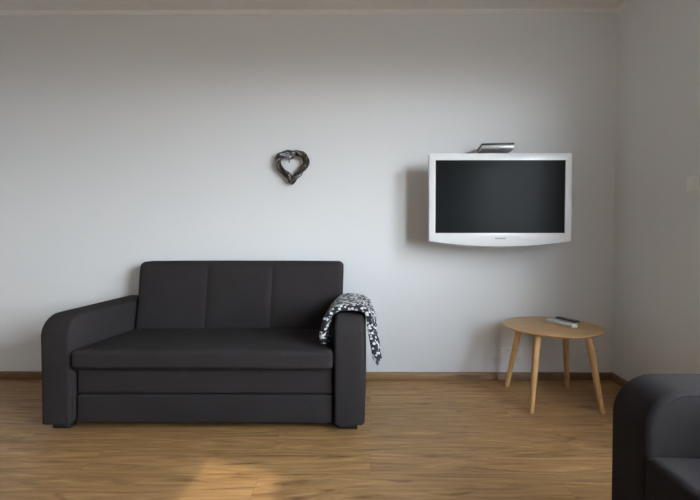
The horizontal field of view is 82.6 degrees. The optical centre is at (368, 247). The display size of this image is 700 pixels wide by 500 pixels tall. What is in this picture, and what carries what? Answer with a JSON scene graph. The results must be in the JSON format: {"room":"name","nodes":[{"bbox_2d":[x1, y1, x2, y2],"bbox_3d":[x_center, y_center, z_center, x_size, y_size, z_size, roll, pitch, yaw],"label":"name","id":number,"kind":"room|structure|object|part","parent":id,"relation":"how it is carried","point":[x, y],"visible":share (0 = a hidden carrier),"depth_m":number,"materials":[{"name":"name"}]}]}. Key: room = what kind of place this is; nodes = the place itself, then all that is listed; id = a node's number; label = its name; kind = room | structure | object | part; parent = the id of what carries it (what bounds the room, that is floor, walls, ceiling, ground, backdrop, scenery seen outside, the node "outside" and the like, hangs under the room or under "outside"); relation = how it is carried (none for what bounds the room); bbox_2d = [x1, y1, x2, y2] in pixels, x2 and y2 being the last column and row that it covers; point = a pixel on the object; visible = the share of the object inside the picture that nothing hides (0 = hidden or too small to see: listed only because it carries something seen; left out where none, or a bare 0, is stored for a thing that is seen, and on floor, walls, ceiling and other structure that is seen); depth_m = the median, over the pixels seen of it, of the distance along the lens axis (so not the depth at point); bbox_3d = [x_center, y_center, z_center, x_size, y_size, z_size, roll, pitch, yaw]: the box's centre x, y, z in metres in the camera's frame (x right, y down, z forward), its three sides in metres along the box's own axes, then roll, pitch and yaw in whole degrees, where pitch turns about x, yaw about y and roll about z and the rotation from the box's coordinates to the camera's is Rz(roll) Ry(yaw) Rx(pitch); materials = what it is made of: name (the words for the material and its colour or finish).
{"room":"living room","nodes":[
{"label":"living room","id":0,"kind":"room"},
{"bbox_2d":[0,14,616,371],"bbox_3d":[-0.806,-0.367,2.915,5.319,2.650,0.080,0,1,0],"label":"wall","id":1,"kind":"structure","parent":0,"point":[127,141],"depth_m":2.87,"materials":[{"name":"white paint"}]},
{"bbox_2d":[275,149,309,184],"bbox_3d":[-0.541,-0.573,2.824,0.248,0.250,0.082,0,1,0],"label":"heart wreath","id":2,"kind":"object","parent":1,"relation":"hanging from","point":[290,154],"visible":1,"depth_m":2.81,"materials":[{"name":"metal"}]},
{"bbox_2d":[0,371,611,379],"bbox_3d":[-0.806,0.932,2.899,5.159,0.054,0.016,0,1,0],"label":"baseboard","id":3,"kind":"structure","parent":1,"relation":"attached to","point":[3,374],"depth_m":2.88,"materials":[{"name":"brown wood"}]},
{"bbox_2d":[0,8,617,15],"bbox_3d":[-0.806,-1.678,2.830,5.159,0.024,0.024,0,1,0],"label":"trim","id":4,"kind":"structure","parent":1,"relation":"attached to","point":[585,10],"depth_m":2.82,"materials":[{"name":"paint"}]},
{"bbox_2d":[479,149,513,152],"bbox_3d":[0.886,-0.648,2.779,0.210,0.055,0.160,0,1,0],"label":"wall shelf","id":5,"kind":"object","parent":1,"relation":"attached to","point":[482,150],"visible":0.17,"depth_m":2.74,"materials":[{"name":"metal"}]},
{"bbox_2d":[477,143,513,152],"bbox_3d":[0.881,-0.692,2.759,0.216,0.034,0.166,0,1,6],"label":"box","id":6,"kind":"object","parent":5,"relation":"on","point":[483,145],"visible":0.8,"depth_m":2.68,"materials":[{"name":"plastic"}]},
{"bbox_2d":[428,153,571,247],"bbox_3d":[0.861,-0.312,2.728,0.930,0.614,0.281,0,1,0],"label":"television","id":7,"kind":"object","parent":1,"relation":"attached to","point":[494,200],"visible":1,"depth_m":2.59,"materials":[{"name":"white plastic"}]},
{"bbox_2d":[492,346,522,356],"bbox_3d":[1.006,0.748,2.884,0.217,0.073,0.020,0,1,0],"label":"wall socket","id":8,"kind":"object","parent":1,"relation":"attached to","point":[497,351],"visible":0.87,"depth_m":2.87,"materials":[{"name":"white plastic"}]},
{"bbox_2d":[0,379,621,499],"bbox_3d":[-0.820,1.057,0.170,5.319,0.060,5.639,0,1,0],"label":"floor","id":9,"kind":"structure","parent":0,"point":[416,439],"depth_m":1.92,"materials":[{"name":"brown wood"}]},
{"bbox_2d":[41,260,365,428],"bbox_3d":[-0.869,0.534,2.468,1.703,0.872,0.819,0,1,0],"label":"sofa","id":10,"kind":"object","parent":9,"relation":"on","point":[212,341],"visible":0.96,"depth_m":2.11,"materials":[{"name":"grey fabric"}]},
{"bbox_3d":[-1.640,0.632,2.483,0.162,0.572,0.802,0,1,0],"label":"armrest","id":11,"kind":"part","parent":10,"relation":"part of","materials":[{"name":"grey fabric"}]},
{"bbox_2d":[71,328,333,369],"bbox_3d":[-0.870,0.581,2.364,1.372,0.119,0.608,0,1,0],"label":"seat cushion","id":12,"kind":"object","parent":10,"relation":"on","point":[118,348],"depth_m":2.09,"materials":[{"name":"grey fabric"}]},
{"bbox_3d":[-0.871,0.857,2.131,1.364,0.152,0.048,0,1,0],"label":"bed drawer","id":13,"kind":"part","parent":10,"relation":"part of","materials":[{"name":"grey fabric"}]},
{"bbox_3d":[-0.871,0.705,2.132,1.364,0.145,0.044,0,1,0],"label":"panel","id":14,"kind":"part","parent":10,"relation":"part of","materials":[{"name":"grey fabric"}]},
{"bbox_3d":[-0.868,0.326,2.736,1.386,0.471,0.243,0,1,0],"label":"backrest","id":15,"kind":"part","parent":10,"relation":"part of","materials":[{"name":"grey fabric"}]},
{"bbox_3d":[-0.869,0.781,2.509,1.376,0.315,0.710,0,1,0],"label":"frame","id":16,"kind":"part","parent":10,"relation":"part of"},
{"bbox_3d":[-0.099,0.632,2.475,0.162,0.572,0.802,0,1,0],"label":"armrest","id":17,"kind":"part","parent":10,"relation":"part of","materials":[{"name":"grey fabric"}]},
{"bbox_2d":[319,293,381,365],"bbox_3d":[-0.095,0.463,2.332,0.340,0.331,0.479,0,1,0],"label":"throw blanket","id":18,"kind":"object","parent":10,"relation":"on","point":[347,301],"visible":1,"depth_m":2.13,"materials":[{"name":"black fabric"}]},
{"bbox_2d":[503,316,604,413],"bbox_3d":[1.170,0.731,2.545,0.592,0.473,0.592,0,1,0],"label":"side table","id":19,"kind":"object","parent":9,"relation":"on","point":[536,326],"visible":0.93,"depth_m":2.39,"materials":[{"name":"brown wood"}]},
{"bbox_3d":[0.998,0.735,2.720,0.047,0.456,0.131,-1,2,-36],"label":"leg","id":20,"kind":"part","parent":19,"relation":"part of","materials":[{"name":"brown wood"}]},
{"bbox_3d":[0.997,0.744,2.373,0.047,0.456,0.131,1,2,37],"label":"leg","id":21,"kind":"part","parent":19,"relation":"part of","materials":[{"name":"brown wood"}]},
{"bbox_2d":[545,318,577,327],"bbox_3d":[1.240,0.481,2.561,0.046,0.026,0.227,-1,2,-20],"label":"remote control","id":22,"kind":"object","parent":19,"relation":"on","point":[551,320],"visible":1,"depth_m":2.54,"materials":[{"name":"grey plastic"}]},
{"bbox_3d":[1.348,0.735,2.718,0.046,0.456,0.124,1,2,32],"label":"leg","id":23,"kind":"part","parent":19,"relation":"part of","materials":[{"name":"brown wood"}]},
{"bbox_2d":[555,316,579,323],"bbox_3d":[1.325,0.480,2.646,0.044,0.024,0.165,-1,2,-20],"label":"remote control","id":24,"kind":"object","parent":19,"relation":"on","point":[574,321],"visible":0.93,"depth_m":2.62,"materials":[{"name":"black plastic"}]},
{"bbox_3d":[1.346,0.744,2.371,0.046,0.456,0.124,-1,2,-31],"label":"leg","id":25,"kind":"part","parent":19,"relation":"part of","materials":[{"name":"brown wood"}]},
{"bbox_2d":[612,374,699,499],"bbox_3d":[1.057,0.577,0.731,0.709,0.872,0.916,0,1,0],"label":"armchair","id":26,"kind":"object","parent":9,"relation":"on","point":[656,440],"visible":1,"depth_m":1.04,"materials":[{"name":"grey fabric"}]},
{"bbox_2d":[646,457,699,499],"bbox_3d":[1.007,0.608,0.732,0.608,0.147,0.596,0,1,0],"label":"seat cushion","id":27,"kind":"object","parent":26,"relation":"on","point":[667,478],"depth_m":0.96,"materials":[{"name":"grey fabric"}]},
{"bbox_2d":[0,0,624,9],"bbox_3d":[-0.820,-1.652,0.102,5.319,0.060,5.639,0,1,0],"label":"ceiling","id":28,"kind":"structure","parent":0,"point":[4,4],"depth_m":2.76,"materials":[{"name":"paint"}]},
{"bbox_2d":[612,0,699,380],"bbox_3d":[1.799,-0.297,0.123,0.080,2.650,5.479,0,1,0],"label":"wall","id":29,"kind":"structure","parent":0,"point":[656,271],"depth_m":2.44,"materials":[{"name":"white paint"}]},
{"bbox_2d":[611,373,627,386],"bbox_3d":[1.751,1.000,0.148,0.016,0.054,5.463,0,1,0],"label":"baseboard","id":30,"kind":"structure","parent":29,"relation":"attached to","point":[615,378],"depth_m":2.80,"materials":[{"name":"brown wood"}]},
{"bbox_2d":[616,0,631,11],"bbox_3d":[1.747,-1.610,0.079,0.024,0.024,5.455,0,1,0],"label":"trim","id":31,"kind":"structure","parent":29,"relation":"attached to","point":[621,6],"depth_m":2.74,"materials":[{"name":"paint"}]},
{"bbox_2d":[686,175,699,191],"bbox_3d":[1.762,-0.351,2.163,0.016,0.082,0.082,0,1,0],"label":"light switch","id":32,"kind":"object","parent":29,"relation":"attached to","point":[692,182],"visible":1,"depth_m":2.15,"materials":[{"name":"white plastic"}]}
]}

